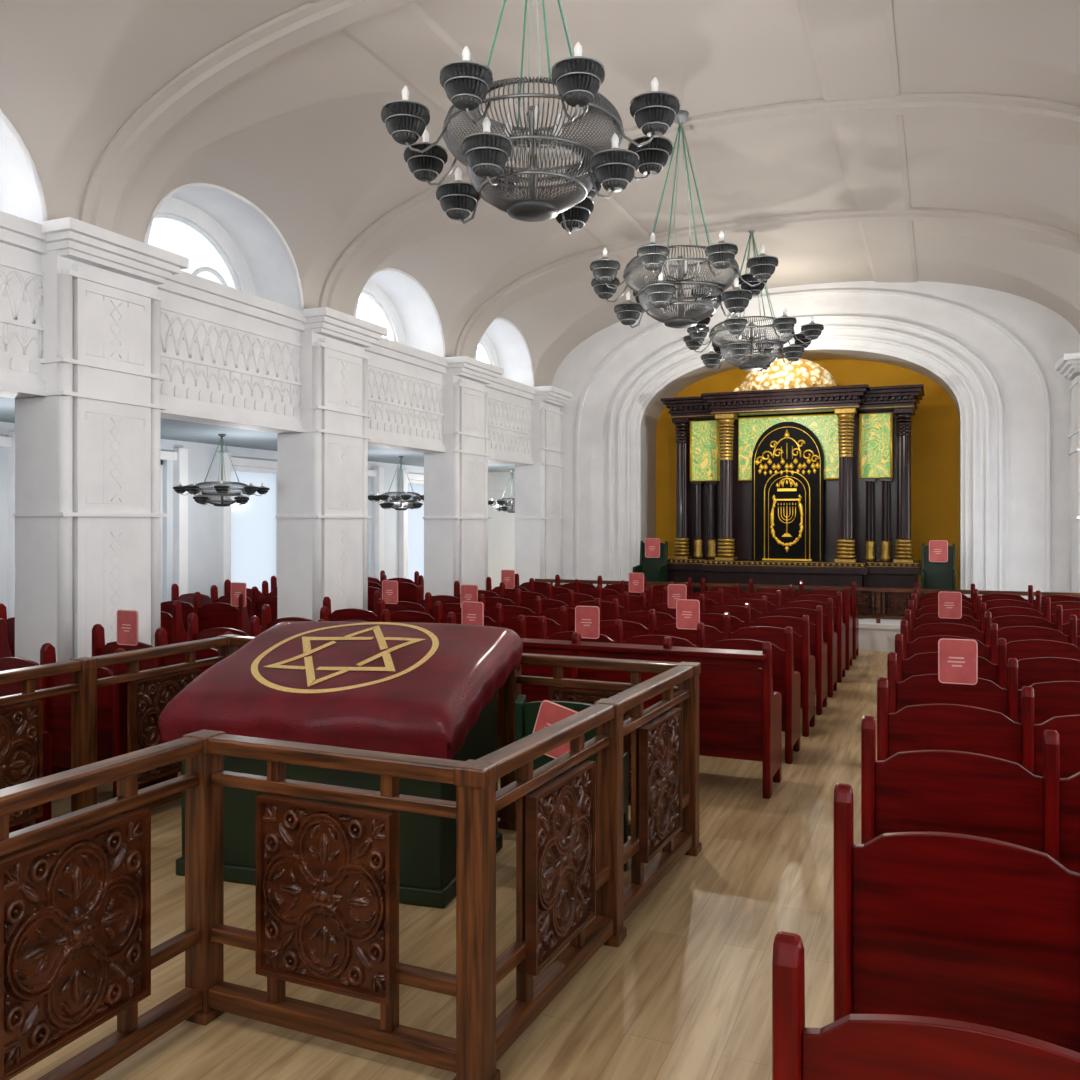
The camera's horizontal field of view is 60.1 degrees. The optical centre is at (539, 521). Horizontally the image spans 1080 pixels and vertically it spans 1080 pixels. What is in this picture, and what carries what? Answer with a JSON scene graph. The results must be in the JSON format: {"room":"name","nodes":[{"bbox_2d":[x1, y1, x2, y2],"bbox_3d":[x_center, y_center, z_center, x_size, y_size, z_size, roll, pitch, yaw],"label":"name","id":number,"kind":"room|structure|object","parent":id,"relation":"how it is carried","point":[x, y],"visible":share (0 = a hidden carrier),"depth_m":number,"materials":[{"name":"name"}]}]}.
{"room":"house of worship","nodes":[
{"label":"house of worship","id":0,"kind":"room"},
{"bbox_2d":[0,422,423,618],"bbox_3d":[-5.103,0.300,10.239,0.250,2.800,19.200,0,0,23],"label":"wall","id":1,"kind":"structure","parent":0,"point":[202,519],"depth_m":11.84,"materials":[{"name":"paint"}]},
{"bbox_2d":[161,460,162,602],"bbox_3d":[-4.824,0.225,10.827,0.060,1.950,1.100,0,0,23],"label":"window","id":2,"kind":"structure","parent":1,"relation":"in","point":[161,460],"depth_m":11.30,"materials":[{"name":"white"}]},
{"bbox_2d":[0,432,423,617],"bbox_3d":[-4.686,0.400,10.768,0.100,2.600,14.780,0,0,23],"label":"trim","id":3,"kind":"structure","parent":1,"relation":"attached to","point":[179,456],"depth_m":12.05,"materials":[{"name":"white paint"}]},
{"bbox_2d":[231,466,276,592],"bbox_3d":[-3.957,0.225,12.849,0.060,1.950,1.100,0,0,23],"label":"window","id":4,"kind":"structure","parent":1,"relation":"in","point":[253,523],"depth_m":12.89,"materials":[{"name":"white glass"}]},
{"bbox_2d":[408,480,423,581],"bbox_3d":[-2.224,0.225,16.893,0.060,1.950,1.100,0,0,23],"label":"window","id":5,"kind":"structure","parent":1,"relation":"in","point":[415,516],"depth_m":16.83,"materials":[{"name":"white glass"}]},
{"bbox_2d":[0,397,514,471],"bbox_3d":[-4.042,-1.100,9.784,2.460,0.200,19.200,0,0,23],"label":"ceiling","id":6,"kind":"structure","parent":0,"point":[177,430],"depth_m":11.17,"materials":[{"name":"grey paint"}]},
{"bbox_2d":[173,434,269,506],"bbox_3d":[-3.301,-0.538,9.684,0.892,0.756,0.892,0,0,4],"label":"chandelier","id":7,"kind":"object","parent":6,"relation":"hanging from","point":[222,489],"visible":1,"depth_m":9.53,"materials":[{"name":"grey metal"}]},
{"bbox_2d":[196,481,247,494],"bbox_3d":[-3.301,-0.348,9.684,0.570,0.131,0.570,0,0,23],"label":"basket","id":8,"kind":"object","parent":7,"relation":"on","point":[202,491],"depth_m":9.52,"materials":[{"name":"grey metal"}]},
{"bbox_2d":[368,456,423,509],"bbox_3d":[-1.922,-0.538,12.901,0.892,0.756,0.892,0,0,-41],"label":"chandelier","id":9,"kind":"object","parent":6,"relation":"hanging from","point":[404,496],"visible":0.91,"depth_m":12.75,"materials":[{"name":"grey metal"}]},
{"bbox_2d":[384,492,420,500],"bbox_3d":[-1.922,-0.348,12.901,0.570,0.131,0.570,0,0,23],"label":"basket","id":10,"kind":"object","parent":9,"relation":"on","point":[396,497],"depth_m":12.72,"materials":[{"name":"grey metal"}]},
{"bbox_2d":[488,469,514,512],"bbox_3d":[-0.484,-0.538,16.256,0.892,0.756,0.892,0,0,4],"label":"chandelier","id":11,"kind":"object","parent":6,"relation":"hanging from","point":[504,504],"visible":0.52,"depth_m":16.14,"materials":[{"name":"grey metal"}]},
{"bbox_2d":[0,119,559,664],"bbox_3d":[-3.347,-0.685,8.181,0.800,4.770,16.800,0,0,23],"label":"wall","id":12,"kind":"structure","parent":0,"point":[260,262],"depth_m":9.36,"materials":[{"name":"white paint"}]},
{"bbox_2d":[0,211,47,396],"bbox_3d":[-4.012,-1.530,5.882,0.130,1.220,2.073,0,0,23],"label":"trim","id":13,"kind":"structure","parent":12,"relation":"attached to","point":[15,231],"depth_m":6.64,"materials":[{"name":"white paint"}]},
{"bbox_2d":[0,109,47,221],"bbox_3d":[-4.044,-2.595,5.896,0.044,0.953,2.124,0,0,23],"label":"trim","id":14,"kind":"structure","parent":12,"relation":"attached to","point":[42,202],"depth_m":6.73,"materials":[{"name":"white paint"}]},
{"bbox_2d":[12,217,188,661],"bbox_3d":[-3.421,-0.230,7.260,0.690,3.860,1.138,0,0,23],"label":"pillar","id":15,"kind":"structure","parent":12,"relation":"attached to","point":[109,378],"depth_m":7.11,"materials":[{"name":"white paint"}]},
{"bbox_2d":[148,213,239,289],"bbox_3d":[-3.423,-2.532,8.893,0.056,0.764,1.716,0,0,23],"label":"window","id":16,"kind":"structure","parent":12,"relation":"in","point":[175,234],"depth_m":9.04,"materials":[{"name":"white glass"}]},
{"bbox_2d":[143,183,303,308],"bbox_3d":[-2.862,-2.595,8.653,0.044,0.953,2.124,0,0,23],"label":"trim","id":17,"kind":"structure","parent":12,"relation":"attached to","point":[267,219],"depth_m":8.80,"materials":[{"name":"white paint"}]},
{"bbox_2d":[158,271,305,431],"bbox_3d":[-2.830,-1.530,8.639,0.130,1.220,2.073,0,0,23],"label":"trim","id":18,"kind":"structure","parent":12,"relation":"attached to","point":[184,284],"depth_m":8.59,"materials":[{"name":"white paint"}]},
{"bbox_2d":[79,0,420,233],"bbox_3d":[0.168,-2.874,5.722,7.960,1.512,0.340,0,0,23],"label":"trim","id":19,"kind":"structure","parent":12,"relation":"attached to","point":[108,187],"depth_m":6.81,"materials":[{"name":"paint"}]},
{"bbox_2d":[275,307,387,620],"bbox_3d":[-2.239,-0.230,10.018,0.690,3.860,1.138,0,0,23],"label":"pillar","id":20,"kind":"structure","parent":12,"relation":"attached to","point":[339,407],"depth_m":9.86,"materials":[{"name":"white paint"}]},
{"bbox_2d":[354,267,445,356],"bbox_3d":[-1.680,-2.595,11.410,0.044,0.953,2.124,0,0,23],"label":"trim","id":21,"kind":"structure","parent":12,"relation":"attached to","point":[409,276],"depth_m":11.82,"materials":[{"name":"white paint"}]},
{"bbox_2d":[365,337,447,451],"bbox_3d":[-1.647,-1.530,11.396,0.130,1.220,2.073,0,0,23],"label":"trim","id":22,"kind":"structure","parent":12,"relation":"attached to","point":[385,347],"depth_m":11.43,"materials":[{"name":"white paint"}]},
{"bbox_2d":[423,356,502,595],"bbox_3d":[-1.057,-0.230,12.775,0.690,3.860,1.138,0,0,23],"label":"pillar","id":23,"kind":"structure","parent":12,"relation":"attached to","point":[470,517],"depth_m":12.60,"materials":[{"name":"white paint"}]},
{"bbox_2d":[485,376,535,464],"bbox_3d":[-0.485,-1.530,14.107,0.130,1.220,1.973,0,0,23],"label":"trim","id":24,"kind":"structure","parent":12,"relation":"attached to","point":[502,384],"depth_m":14.21,"materials":[{"name":"white paint"}]},
{"bbox_2d":[514,386,572,585],"bbox_3d":[0.066,-0.230,15.394,0.690,3.860,1.038,0,0,23],"label":"pillar","id":25,"kind":"structure","parent":12,"relation":"attached to","point":[550,448],"depth_m":15.22,"materials":[{"name":"white paint"}]},
{"bbox_2d":[319,93,1079,311],"bbox_3d":[1.350,-2.874,8.479,7.960,1.512,0.340,0,0,23],"label":"trim","id":26,"kind":"structure","parent":12,"relation":"attached to","point":[337,281],"depth_m":8.07,"materials":[{"name":"paint"}]},
{"bbox_2d":[454,208,1079,356],"bbox_3d":[2.532,-2.874,11.236,7.960,1.512,0.340,0,0,23],"label":"trim","id":27,"kind":"structure","parent":12,"relation":"attached to","point":[1060,236],"depth_m":11.05,"materials":[{"name":"paint"}]},
{"bbox_2d":[9,651,887,1079],"bbox_3d":[-0.025,1.750,8.062,11.600,0.100,19.600,0,0,23],"label":"floor","id":28,"kind":"structure","parent":0,"point":[686,994],"depth_m":3.59,"materials":[{"name":"brown wood"}]},
{"bbox_2d":[0,618,11,657],"bbox_3d":[-4.886,1.219,7.689,1.848,0.962,0.473,0,0,23],"label":"pew","id":29,"kind":"object","parent":28,"relation":"on","point":[5,651],"visible":0.2,"depth_m":7.16,"materials":[{"name":"red wood"}]},
{"bbox_2d":[0,603,14,656],"bbox_3d":[-4.531,1.219,8.516,1.848,0.962,0.473,0,0,23],"label":"pew","id":30,"kind":"object","parent":28,"relation":"on","point":[3,613],"visible":0.07,"depth_m":8.39,"materials":[{"name":"red wood"}]},
{"bbox_2d":[9,731,52,832],"bbox_3d":[-3.279,1.219,5.041,1.248,0.962,0.473,0,0,23],"label":"pew","id":31,"kind":"object","parent":28,"relation":"on","point":[47,738],"visible":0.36,"depth_m":4.97,"materials":[{"name":"red wood"}]},
{"bbox_2d":[0,643,177,797],"bbox_3d":[-2.924,1.219,5.869,1.248,0.962,0.473,0,0,23],"label":"pew","id":32,"kind":"object","parent":28,"relation":"on","point":[111,699],"visible":0.34,"depth_m":5.61,"materials":[{"name":"red wood"}]},
{"bbox_2d":[92,624,232,680],"bbox_3d":[-2.570,1.219,6.696,1.248,0.962,0.473,0,0,23],"label":"pew","id":33,"kind":"object","parent":28,"relation":"on","point":[99,648],"visible":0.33,"depth_m":6.54,"materials":[{"name":"red wood"}]},
{"bbox_2d":[117,610,137,645],"bbox_3d":[-2.929,0.750,6.619,0.200,0.250,0.010,0,0,23],"label":"card","id":34,"kind":"object","parent":33,"relation":"attached to","point":[127,620],"visible":1,"depth_m":6.62,"materials":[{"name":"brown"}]},
{"bbox_2d":[161,600,186,644],"bbox_3d":[-4.176,1.219,9.343,1.848,0.962,0.473,0,0,23],"label":"pew","id":35,"kind":"object","parent":28,"relation":"on","point":[173,624],"visible":0.08,"depth_m":8.81,"materials":[{"name":"red wood"}]},
{"bbox_2d":[161,592,261,635],"bbox_3d":[-3.822,1.219,10.170,1.848,0.962,0.473,0,0,23],"label":"pew","id":36,"kind":"object","parent":28,"relation":"on","point":[212,615],"visible":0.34,"depth_m":9.77,"materials":[{"name":"red wood"}]},
{"bbox_2d":[231,582,245,606],"bbox_3d":[-3.115,0.750,9.637,0.200,0.250,0.010,0,0,23],"label":"card","id":37,"kind":"object","parent":36,"relation":"attached to","point":[237,588],"visible":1,"depth_m":9.64,"materials":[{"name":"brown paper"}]},
{"bbox_2d":[171,584,276,625],"bbox_3d":[-3.467,1.219,10.997,1.848,0.962,0.473,0,0,23],"label":"pew","id":38,"kind":"object","parent":28,"relation":"on","point":[254,605],"visible":0.23,"depth_m":10.72,"materials":[{"name":"red wood"}]},
{"bbox_2d":[224,579,276,599],"bbox_3d":[-3.112,1.219,11.825,1.848,0.962,0.473,0,0,23],"label":"pew","id":39,"kind":"object","parent":28,"relation":"on","point":[227,584],"visible":0.12,"depth_m":11.79,"materials":[{"name":"red wood"}]},
{"bbox_2d":[187,613,323,649],"bbox_3d":[-1.581,1.219,7.251,2.568,0.962,0.473,0,0,23],"label":"pew","id":40,"kind":"object","parent":28,"relation":"on","point":[193,633],"visible":0.11,"depth_m":7.47,"materials":[{"name":"red wood"}]},
{"bbox_2d":[271,576,386,611],"bbox_3d":[-2.758,1.219,12.652,1.848,0.962,0.473,0,0,23],"label":"pew","id":41,"kind":"object","parent":28,"relation":"on","point":[371,590],"visible":0.09,"depth_m":12.20,"materials":[{"name":"red wood"}]},
{"bbox_2d":[176,691,501,908],"bbox_3d":[-0.978,1.151,4.660,1.390,1.098,0.840,0,0,16],"label":"table","id":42,"kind":"object","parent":28,"relation":"on","point":[427,843],"visible":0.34,"depth_m":4.26,"materials":[{"name":"green paint"}]},
{"bbox_2d":[158,621,522,759],"bbox_3d":[-0.934,0.799,4.622,1.476,0.524,1.042,0,0,16],"label":"cover","id":43,"kind":"object","parent":42,"relation":"on","point":[408,688],"visible":0.98,"depth_m":4.32,"materials":[{"name":"fabric"}]},
{"bbox_2d":[0,634,701,1079],"bbox_3d":[-1.488,1.214,3.369,3.122,0.972,4.532,0,0,23],"label":"railing","id":44,"kind":"object","parent":28,"relation":"on","point":[76,953],"visible":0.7,"depth_m":3.02,"materials":[{"name":"brown wood"}]},
{"bbox_2d":[262,604,525,637],"bbox_3d":[-1.226,1.219,8.078,2.568,0.962,0.473,0,0,23],"label":"pew","id":45,"kind":"object","parent":28,"relation":"on","point":[267,623],"visible":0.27,"depth_m":8.11,"materials":[{"name":"red wood"}]},
{"bbox_2d":[461,601,483,625],"bbox_3d":[-0.547,0.770,7.556,0.200,0.250,0.010,0,0,23],"label":"card","id":46,"kind":"object","parent":45,"relation":"attached to","point":[472,613],"visible":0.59,"depth_m":7.55,"materials":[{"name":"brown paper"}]},
{"bbox_2d":[368,574,423,602],"bbox_3d":[-2.403,1.219,13.479,1.848,0.962,0.473,0,0,23],"label":"pew","id":47,"kind":"object","parent":28,"relation":"on","point":[407,592],"visible":0.17,"depth_m":13.03,"materials":[{"name":"red wood"}]},
{"bbox_2d":[323,597,567,638],"bbox_3d":[-0.871,1.219,8.905,2.568,0.962,0.473,0,0,23],"label":"pew","id":48,"kind":"object","parent":28,"relation":"on","point":[553,627],"visible":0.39,"depth_m":8.70,"materials":[{"name":"red wood"}]},
{"bbox_2d":[374,591,601,630],"bbox_3d":[-0.517,1.219,9.733,2.568,0.962,0.473,0,0,23],"label":"pew","id":49,"kind":"object","parent":28,"relation":"on","point":[509,611],"visible":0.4,"depth_m":9.49,"materials":[{"name":"red wood"}]},
{"bbox_2d":[382,580,397,603],"bbox_3d":[-1.602,0.750,9.967,0.200,0.250,0.010,0,0,23],"label":"card","id":50,"kind":"object","parent":49,"relation":"attached to","point":[389,588],"visible":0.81,"depth_m":9.96,"materials":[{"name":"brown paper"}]},
{"bbox_2d":[460,585,477,606],"bbox_3d":[-0.729,0.770,9.593,0.200,0.250,0.010,0,0,23],"label":"card","id":51,"kind":"object","parent":49,"relation":"attached to","point":[467,592],"visible":0.62,"depth_m":9.59,"materials":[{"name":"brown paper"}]},
{"bbox_2d":[417,585,629,620],"bbox_3d":[-0.162,1.219,10.560,2.568,0.962,0.473,0,0,23],"label":"pew","id":52,"kind":"object","parent":28,"relation":"on","point":[547,604],"visible":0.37,"depth_m":10.30,"materials":[{"name":"red wood"}]},
{"bbox_2d":[454,581,653,611],"bbox_3d":[0.193,1.219,11.387,2.568,0.962,0.473,0,0,23],"label":"pew","id":53,"kind":"object","parent":28,"relation":"on","point":[578,597],"visible":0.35,"depth_m":11.11,"materials":[{"name":"red wood"}]},
{"bbox_2d":[515,695,628,871],"bbox_3d":[0.162,1.250,4.440,0.437,0.901,0.494,0,0,16],"label":"armchair","id":54,"kind":"object","parent":28,"relation":"on","point":[526,714],"visible":0.23,"depth_m":4.27,"materials":[{"name":"green paint"}]},
{"bbox_2d":[532,700,577,758],"bbox_3d":[0.068,0.945,4.218,0.247,0.280,0.024,0,0,16],"label":"card","id":55,"kind":"object","parent":54,"relation":"attached to","point":[549,713],"visible":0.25,"depth_m":4.22,"materials":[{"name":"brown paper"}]},
{"bbox_2d":[486,577,673,604],"bbox_3d":[0.547,1.219,12.214,2.568,0.962,0.473,0,0,23],"label":"pew","id":56,"kind":"object","parent":28,"relation":"on","point":[658,595],"visible":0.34,"depth_m":12.00,"materials":[{"name":"red wood"}]},
{"bbox_2d":[629,573,643,592],"bbox_3d":[1.208,0.760,11.700,0.200,0.250,0.010,0,0,23],"label":"card","id":57,"kind":"object","parent":56,"relation":"attached to","point":[636,580],"visible":0.94,"depth_m":11.70,"materials":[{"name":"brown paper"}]},
{"bbox_2d":[515,574,691,595],"bbox_3d":[0.902,1.219,13.041,2.568,0.962,0.473,0,0,23],"label":"pew","id":58,"kind":"object","parent":28,"relation":"on","point":[582,586],"visible":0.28,"depth_m":12.93,"materials":[{"name":"red wood"}]},
{"bbox_2d":[498,632,781,798],"bbox_3d":[0.605,1.219,6.298,1.938,0.962,0.503,0,0,23],"label":"pew","id":59,"kind":"object","parent":28,"relation":"on","point":[740,711],"visible":0.38,"depth_m":5.87,"materials":[{"name":"red wood"}]},
{"bbox_2d":[538,616,800,763],"bbox_3d":[0.966,1.219,7.138,1.938,0.962,0.473,0,0,23],"label":"pew","id":60,"kind":"object","parent":28,"relation":"on","point":[786,681],"visible":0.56,"depth_m":6.68,"materials":[{"name":"red wood"}]},
{"bbox_2d":[575,606,599,638],"bbox_3d":[0.363,0.770,7.166,0.200,0.250,0.010,0,0,23],"label":"card","id":61,"kind":"object","parent":60,"relation":"attached to","point":[587,618],"visible":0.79,"depth_m":7.16,"materials":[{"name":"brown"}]},
{"bbox_2d":[600,609,814,736],"bbox_3d":[1.321,1.219,7.966,1.938,0.962,0.473,0,0,23],"label":"pew","id":62,"kind":"object","parent":28,"relation":"on","point":[804,663],"visible":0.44,"depth_m":7.59,"materials":[{"name":"red wood"}]},
{"bbox_2d":[676,599,699,629],"bbox_3d":[1.233,0.770,7.773,0.200,0.250,0.010,0,0,23],"label":"card","id":63,"kind":"object","parent":62,"relation":"attached to","point":[687,610],"visible":0.85,"depth_m":7.77,"materials":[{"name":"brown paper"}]},
{"bbox_2d":[612,599,826,714],"bbox_3d":[1.675,1.219,8.793,1.938,0.962,0.473,0,0,23],"label":"pew","id":64,"kind":"object","parent":28,"relation":"on","point":[818,648],"visible":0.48,"depth_m":8.42,"materials":[{"name":"red wood"}]},
{"bbox_2d":[640,592,836,696],"bbox_3d":[2.030,1.219,9.620,1.938,0.962,0.473,0,0,23],"label":"pew","id":65,"kind":"object","parent":28,"relation":"on","point":[829,636],"visible":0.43,"depth_m":9.25,"materials":[{"name":"red wood"}]},
{"bbox_2d":[668,584,686,607],"bbox_3d":[1.418,0.770,9.652,0.200,0.250,0.010,0,0,23],"label":"card","id":66,"kind":"object","parent":65,"relation":"attached to","point":[675,591],"visible":0.81,"depth_m":9.66,"materials":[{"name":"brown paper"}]},
{"bbox_2d":[663,587,845,682],"bbox_3d":[2.385,1.219,10.447,1.938,0.962,0.473,0,0,23],"label":"pew","id":67,"kind":"object","parent":28,"relation":"on","point":[839,626],"visible":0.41,"depth_m":10.06,"materials":[{"name":"red wood"}]},
{"bbox_2d":[684,582,852,669],"bbox_3d":[2.739,1.219,11.274,1.938,0.962,0.473,0,0,23],"label":"pew","id":68,"kind":"object","parent":28,"relation":"on","point":[847,619],"visible":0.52,"depth_m":10.93,"materials":[{"name":"red wood"}]},
{"bbox_2d":[701,578,858,659],"bbox_3d":[3.094,1.219,12.101,1.938,0.962,0.473,0,0,23],"label":"pew","id":69,"kind":"object","parent":28,"relation":"on","point":[854,612],"visible":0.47,"depth_m":11.76,"materials":[{"name":"red wood"}]},
{"bbox_2d":[859,618,900,651],"bbox_3d":[3.468,1.520,13.419,7.400,0.360,1.460,0,0,23],"label":"stage platform","id":70,"kind":"object","parent":28,"relation":"on","point":[873,636],"visible":0.02,"depth_m":12.25,"materials":[{"name":"white paint"}]},
{"bbox_2d":[633,541,667,585],"bbox_3d":[1.685,0.816,14.233,0.425,1.048,0.467,0,0,23],"label":"armchair","id":71,"kind":"object","parent":70,"relation":"on","point":[654,569],"visible":0.48,"depth_m":14.36,"materials":[{"name":"green fabric"}]},
{"bbox_2d":[645,538,659,557],"bbox_3d":[1.729,0.400,14.336,0.240,0.300,0.011,0,0,23],"label":"card","id":72,"kind":"object","parent":71,"relation":"attached to","point":[652,545],"visible":1,"depth_m":14.34,"materials":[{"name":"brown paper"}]},
{"bbox_2d":[660,358,924,615],"bbox_3d":[3.756,-0.575,14.090,3.780,3.830,1.440,0,0,23],"label":"torah ark","id":73,"kind":"object","parent":70,"relation":"on","point":[790,475],"visible":0.97,"depth_m":13.83,"materials":[{"name":"brown wood"}]},
{"bbox_2d":[535,579,1079,622],"bbox_3d":[3.278,1.105,12.875,7.330,0.470,0.070,0,0,23],"label":"railing","id":74,"kind":"object","parent":70,"relation":"on","point":[897,603],"visible":0.16,"depth_m":12.37,"materials":[{"name":"brown wood"}]},
{"bbox_2d":[921,543,955,595],"bbox_3d":[5.398,0.816,12.642,0.425,1.048,0.467,0,0,23],"label":"armchair","id":75,"kind":"object","parent":70,"relation":"on","point":[934,575],"visible":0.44,"depth_m":12.78,"materials":[{"name":"green paint"}]},
{"bbox_2d":[929,540,947,561],"bbox_3d":[5.442,0.400,12.745,0.240,0.300,0.011,0,0,23],"label":"card","id":76,"kind":"object","parent":75,"relation":"attached to","point":[938,549],"visible":1,"depth_m":12.74,"materials":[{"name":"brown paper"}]},
{"bbox_2d":[772,931,1079,1079],"bbox_3d":[1.367,1.219,1.494,1.884,0.962,0.473,0,0,23],"label":"pew","id":77,"kind":"object","parent":28,"relation":"on","point":[852,1046],"visible":1,"depth_m":1.60,"materials":[{"name":"red wood"}]},
{"bbox_2d":[834,783,1079,1052],"bbox_3d":[1.777,1.219,2.450,1.884,0.962,0.473,0,0,23],"label":"pew","id":78,"kind":"object","parent":28,"relation":"on","point":[979,930],"visible":0.88,"depth_m":2.51,"materials":[{"name":"red wood"}]},
{"bbox_2d":[861,716,1079,872],"bbox_3d":[2.171,1.219,3.369,1.884,0.962,0.473,0,0,23],"label":"pew","id":79,"kind":"object","parent":28,"relation":"on","point":[950,791],"visible":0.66,"depth_m":3.40,"materials":[{"name":"red wood"}]},
{"bbox_2d":[877,677,1079,777],"bbox_3d":[2.549,1.219,4.251,1.884,0.962,0.473,0,0,23],"label":"pew","id":80,"kind":"object","parent":28,"relation":"on","point":[956,727],"visible":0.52,"depth_m":4.27,"materials":[{"name":"red wood"}]},
{"bbox_2d":[887,652,1079,723],"bbox_3d":[2.920,1.219,5.115,1.884,0.962,0.473,0,0,23],"label":"pew","id":81,"kind":"object","parent":28,"relation":"on","point":[1052,698],"visible":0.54,"depth_m":5.09,"materials":[{"name":"red wood"}]},
{"bbox_2d":[938,638,977,684],"bbox_3d":[2.305,0.770,5.148,0.200,0.250,0.010,0,0,23],"label":"card","id":82,"kind":"object","parent":81,"relation":"attached to","point":[957,658],"visible":1,"depth_m":5.15,"materials":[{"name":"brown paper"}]},
{"bbox_2d":[895,634,1079,689],"bbox_3d":[3.294,1.219,5.988,1.884,0.962,0.473,0,0,23],"label":"pew","id":83,"kind":"object","parent":28,"relation":"on","point":[1031,671],"visible":0.31,"depth_m":5.89,"materials":[{"name":"red wood"}]},
{"bbox_2d":[900,620,1079,664],"bbox_3d":[3.668,1.219,6.861,1.884,0.962,0.473,0,0,23],"label":"pew","id":84,"kind":"object","parent":28,"relation":"on","point":[1021,649],"visible":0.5,"depth_m":6.76,"materials":[{"name":"red wood"}]},
{"bbox_2d":[905,609,1079,648],"bbox_3d":[4.043,1.219,7.734,1.884,0.962,0.473,0,0,23],"label":"pew","id":85,"kind":"object","parent":28,"relation":"on","point":[1016,633],"visible":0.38,"depth_m":7.64,"materials":[{"name":"red wood"}]},
{"bbox_2d":[908,600,1079,635],"bbox_3d":[4.417,1.219,8.607,1.884,0.962,0.473,0,0,23],"label":"pew","id":86,"kind":"object","parent":28,"relation":"on","point":[1011,620],"visible":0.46,"depth_m":8.48,"materials":[{"name":"red wood"}]},
{"bbox_2d":[938,591,961,618],"bbox_3d":[3.798,0.770,8.643,0.200,0.250,0.010,0,0,23],"label":"card","id":87,"kind":"object","parent":86,"relation":"attached to","point":[949,603],"visible":1,"depth_m":8.64,"materials":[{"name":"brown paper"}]},
{"bbox_2d":[911,593,1079,623],"bbox_3d":[4.791,1.219,9.481,1.884,0.962,0.473,0,0,23],"label":"pew","id":88,"kind":"object","parent":28,"relation":"on","point":[998,611],"visible":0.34,"depth_m":9.31,"materials":[{"name":"red wood"}]},
{"bbox_2d":[914,587,1079,613],"bbox_3d":[5.166,1.219,10.354,1.884,0.962,0.473,0,0,23],"label":"pew","id":89,"kind":"object","parent":28,"relation":"on","point":[1066,605],"visible":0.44,"depth_m":10.16,"materials":[{"name":"red wood"}]},
{"bbox_2d":[916,582,1079,605],"bbox_3d":[5.540,1.219,11.227,1.884,0.962,0.473,0,0,23],"label":"pew","id":90,"kind":"object","parent":28,"relation":"on","point":[994,596],"visible":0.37,"depth_m":11.01,"materials":[{"name":"red wood"}]},
{"bbox_2d":[488,472,514,588],"bbox_3d":[-0.280,0.250,18.508,2.500,2.900,0.200,0,0,23],"label":"wall","id":91,"kind":"structure","parent":0,"point":[501,525],"depth_m":18.62,"materials":[{"name":"paint"}]},
{"bbox_2d":[0,0,1079,386],"bbox_3d":[0.513,-2.860,6.526,7.900,1.480,16.800,0,0,23],"label":"ceiling","id":92,"kind":"structure","parent":0,"point":[304,138],"depth_m":7.88,"materials":[{"name":"paint"}]},
{"bbox_2d":[381,0,679,233],"bbox_3d":[-0.039,-2.655,5.239,1.593,1.890,1.593,0,0,4],"label":"chandelier","id":93,"kind":"object","parent":92,"relation":"hanging from","point":[577,78],"visible":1,"depth_m":4.97,"materials":[{"name":"grey metal"}]},
{"bbox_2d":[442,76,623,182],"bbox_3d":[-0.039,-2.179,5.239,1.019,0.327,1.019,0,0,23],"label":"basket","id":94,"kind":"object","parent":93,"relation":"on","point":[599,102],"depth_m":5.00,"materials":[{"name":"grey metal"}]},
{"bbox_2d":[590,110,777,332],"bbox_3d":[1.242,-2.665,8.226,1.593,1.890,1.593,0,0,4],"label":"chandelier","id":95,"kind":"object","parent":92,"relation":"hanging from","point":[659,295],"visible":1,"depth_m":7.99,"materials":[{"name":"grey metal"}]},
{"bbox_2d":[623,245,739,299],"bbox_3d":[1.242,-2.189,8.226,1.019,0.327,1.019,0,0,23],"label":"basket","id":96,"kind":"object","parent":95,"relation":"on","point":[721,285],"depth_m":8.02,"materials":[{"name":"grey metal"}]},
{"bbox_2d":[683,230,823,372],"bbox_3d":[2.562,-2.720,11.305,1.593,1.758,1.593,0,0,-41],"label":"chandelier","id":97,"kind":"object","parent":92,"relation":"hanging from","point":[784,325],"visible":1,"depth_m":11.05,"materials":[{"name":"grey metal"}]},
{"bbox_2d":[709,316,794,349],"bbox_3d":[2.562,-2.278,11.305,1.019,0.304,1.019,0,0,23],"label":"basket","id":98,"kind":"object","parent":97,"relation":"on","point":[720,344],"depth_m":11.09,"materials":[{"name":"grey metal"}]},
{"bbox_2d":[552,281,1079,598],"bbox_3d":[4.000,-1.100,14.660,8.800,5.600,0.900,0,0,23],"label":"wall","id":99,"kind":"structure","parent":0,"point":[1047,335],"depth_m":13.46,"materials":[{"name":"white paint"}]},
{"bbox_2d":[306,0,698,304],"bbox_3d":[-0.866,-3.536,7.117,0.600,0.110,16.800,0,0,23],"label":"trim","id":100,"kind":"structure","parent":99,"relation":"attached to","point":[406,40],"depth_m":7.18,"materials":[{"name":"paint"}]},
{"bbox_2d":[656,359,958,593],"bbox_3d":[4.178,-1.100,15.073,6.000,5.600,0.100,0,0,23],"label":"wall niche","id":101,"kind":"object","parent":99,"relation":"in","point":[935,423],"depth_m":14.32,"materials":[{"name":"paint"}]},
{"bbox_2d":[576,290,1049,597],"bbox_3d":[3.803,-0.895,14.200,6.980,5.190,0.120,0,0,23],"label":"trim","id":102,"kind":"structure","parent":99,"relation":"attached to","point":[976,392],"depth_m":13.63,"materials":[{"name":"white paint"}]},
{"bbox_2d":[796,0,917,282],"bbox_3d":[1.892,-3.536,5.935,0.600,0.110,16.800,0,0,23],"label":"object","id":103,"kind":"structure","parent":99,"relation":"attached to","point":[851,43],"depth_m":8.11,"materials":[{"name":"paint"}]},
{"bbox_3d":[4.373,-0.685,4.871,0.800,4.770,16.800,0,0,23],"label":"wall","id":104,"kind":"structure","parent":0,"visible":0},
{"bbox_2d":[1055,353,1079,592],"bbox_3d":[7.245,-0.230,12.317,0.690,3.860,1.038,0,0,23],"label":"trim","id":105,"kind":"structure","parent":104,"relation":"attached to","point":[1068,365],"depth_m":12.29,"materials":[{"name":"white paint"}]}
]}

